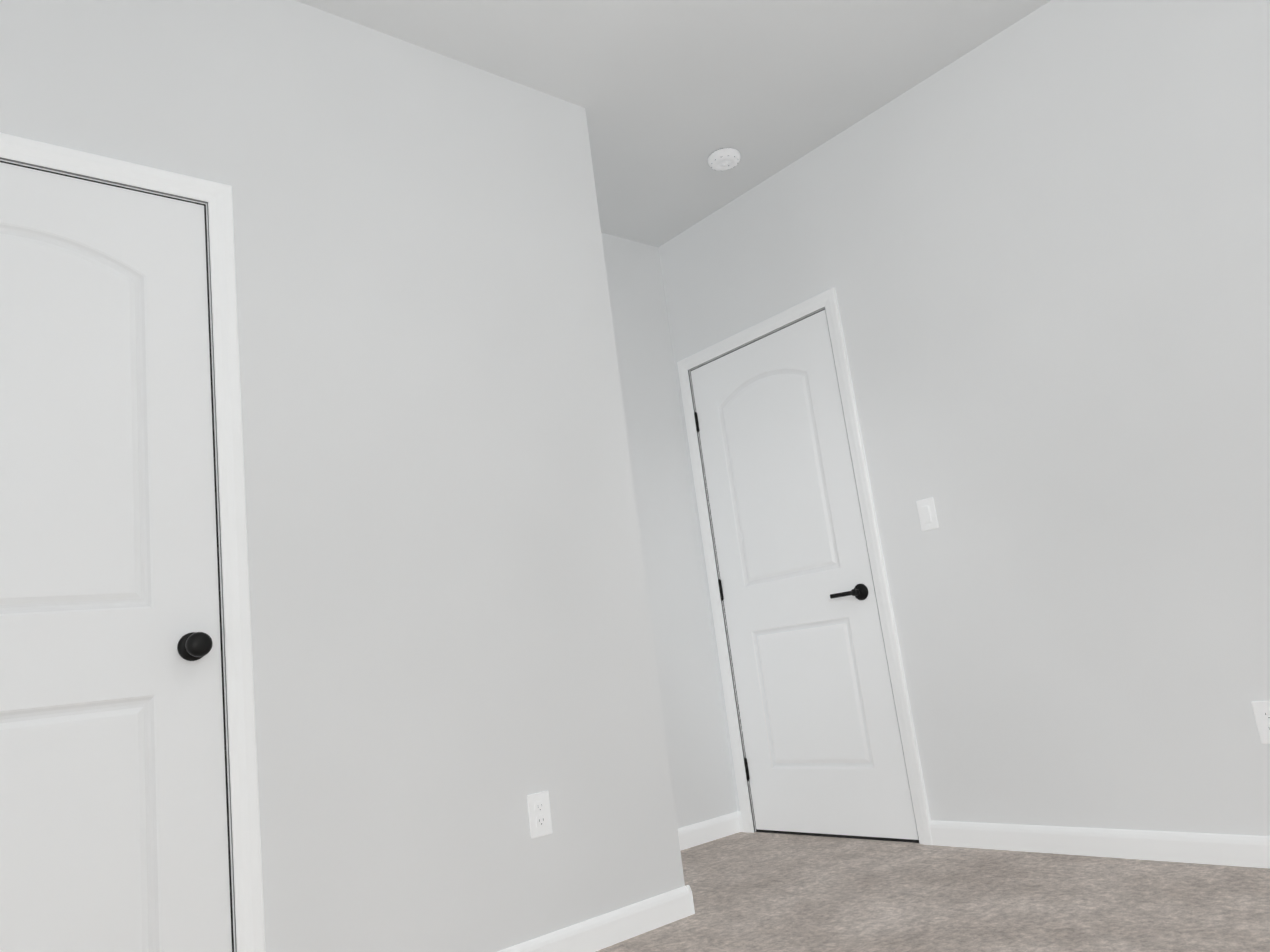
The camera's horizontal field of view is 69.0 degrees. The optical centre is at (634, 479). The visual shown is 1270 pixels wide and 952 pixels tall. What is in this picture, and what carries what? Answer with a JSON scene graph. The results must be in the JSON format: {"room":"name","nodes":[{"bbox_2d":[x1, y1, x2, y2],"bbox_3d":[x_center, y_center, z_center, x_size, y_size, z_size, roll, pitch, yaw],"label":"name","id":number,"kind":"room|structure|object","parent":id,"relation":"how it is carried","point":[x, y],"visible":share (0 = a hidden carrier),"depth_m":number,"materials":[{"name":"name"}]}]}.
{"room":"empty bedroom","nodes":[
{"label":"empty bedroom","id":0,"kind":"room"},
{"bbox_2d":[0,0,684,951],"bbox_3d":[-0.882,-0.036,2.490,2.205,2.820,0.115,2,-15,-41],"label":"wall","id":1,"kind":"structure","parent":0,"point":[453,652],"depth_m":2.61,"materials":[{"name":"grey paint"}]},
{"bbox_2d":[0,162,231,951],"bbox_3d":[-1.298,0.276,1.929,0.832,2.075,0.103,2,-15,-41],"label":"closet door","id":2,"kind":"structure","parent":1,"relation":"in","point":[113,824],"depth_m":2.08,"materials":[{"name":"white paint"}]},
{"bbox_2d":[0,133,264,951],"bbox_3d":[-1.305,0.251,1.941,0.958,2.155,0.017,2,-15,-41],"label":"door frame","id":3,"kind":"structure","parent":1,"relation":"attached to","point":[216,197],"depth_m":2.24,"materials":[{"name":"white paint"}]},
{"bbox_2d":[527,791,551,837],"bbox_3d":[-0.270,0.952,2.630,0.072,0.117,0.008,2,-15,-41],"label":"electrical outlet","id":4,"kind":"object","parent":1,"relation":"attached to","point":[539,814],"visible":1,"depth_m":2.63,"materials":[{"name":"white plastic"}]},
{"bbox_2d":[498,885,694,951],"bbox_3d":[-0.318,1.295,2.478,1.306,0.084,0.014,2,-15,-41],"label":"baseboard","id":5,"kind":"structure","parent":1,"relation":"attached to","point":[595,934],"depth_m":2.70,"materials":[{"name":"white paint"}]},
{"bbox_2d":[601,232,736,828],"bbox_3d":[-1.051,0.152,3.319,3.450,2.820,0.115,2,-15,-41],"label":"wall","id":6,"kind":"structure","parent":0,"point":[697,741],"depth_m":4.26,"materials":[{"name":"grey paint"}]},
{"bbox_2d":[678,811,739,850],"bbox_3d":[0.075,1.508,3.790,1.040,0.084,0.014,2,-15,-41],"label":"baseboard","id":7,"kind":"structure","parent":6,"relation":"attached to","point":[696,834],"depth_m":3.99,"materials":[{"name":"white paint"}]},
{"bbox_2d":[296,0,1050,246],"bbox_3d":[0.146,-1.763,2.021,3.680,0.100,4.430,2,-15,-41],"label":"ceiling","id":8,"kind":"structure","parent":0,"point":[670,96],"depth_m":3.30,"materials":[{"name":"white paint"}]},
{"bbox_2d":[708,148,739,170],"bbox_3d":[0.376,-1.344,3.890,0.138,0.044,0.138,2,-15,-41],"label":"smoke detector","id":9,"kind":"object","parent":8,"relation":"attached to","point":[724,159],"visible":1,"depth_m":3.86,"materials":[{"name":"white plastic"}]},
{"bbox_2d":[596,832,1269,951],"bbox_3d":[0.512,1.078,1.452,3.680,0.100,4.430,2,-15,-41],"label":"floor","id":10,"kind":"structure","parent":0,"point":[763,892],"depth_m":2.65,"materials":[{"name":"carpet"}]},
{"bbox_2d":[658,0,1269,835],"bbox_3d":[1.681,-0.284,2.897,0.115,2.820,4.430,2,-15,-41],"label":"wall","id":11,"kind":"structure","parent":0,"point":[1043,236],"depth_m":3.09,"materials":[{"name":"grey paint"}]},
{"bbox_2d":[738,811,742,831],"bbox_3d":[0.470,1.522,4.117,0.014,0.084,0.032,2,-15,-41],"label":"baseboard","id":12,"kind":"structure","parent":11,"relation":"attached to","point":[740,821],"depth_m":4.11,"materials":[{"name":"white paint"}]},
{"bbox_2d":[690,310,918,839],"bbox_3d":[0.655,0.410,3.954,0.089,2.115,0.832,2,-15,-41],"label":"entry door","id":13,"kind":"structure","parent":11,"relation":"in","point":[821,734],"depth_m":3.92,"materials":[{"name":"white paint"}]},
{"bbox_2d":[677,288,932,844],"bbox_3d":[0.697,0.384,3.996,0.132,2.195,0.958,2,-15,-41],"label":"door frame","id":14,"kind":"structure","parent":11,"relation":"attached to","point":[827,300],"depth_m":3.83,"materials":[{"name":"white paint"}]},
{"bbox_2d":[916,497,938,530],"bbox_3d":[1.093,0.129,3.462,0.013,0.117,0.072,2,-15,-41],"label":"light switch","id":15,"kind":"object","parent":11,"relation":"attached to","point":[927,514],"visible":1,"depth_m":3.46,"materials":[{"name":"white plastic"}]},
{"bbox_2d":[930,821,1269,868],"bbox_3d":[2.120,0.931,2.225,0.014,0.084,3.210,2,-15,-41],"label":"baseboard","id":16,"kind":"structure","parent":11,"relation":"attached to","point":[1227,850],"depth_m":2.92,"materials":[{"name":"white paint"}]},
{"bbox_2d":[1251,701,1269,743],"bbox_3d":[1.799,0.686,2.615,0.008,0.117,0.072,2,-15,-41],"label":"electrical outlet","id":17,"kind":"object","parent":11,"relation":"attached to","point":[1261,709],"visible":1,"depth_m":2.63,"materials":[{"name":"white plastic"}]},
{"bbox_3d":[-0.332,0.086,3.449,0.115,2.820,0.645,2,-15,-41],"label":"wall","id":18,"kind":"structure","parent":0,"visible":0},
{"bbox_2d":[686,886,694,914],"bbox_3d":[-0.071,1.404,3.177,0.014,0.084,0.774,2,-15,-41],"label":"baseboard return","id":19,"kind":"object","parent":18,"relation":"attached to","point":[691,899],"visible":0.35,"depth_m":2.89,"materials":[{"name":"white paint"}]}
]}

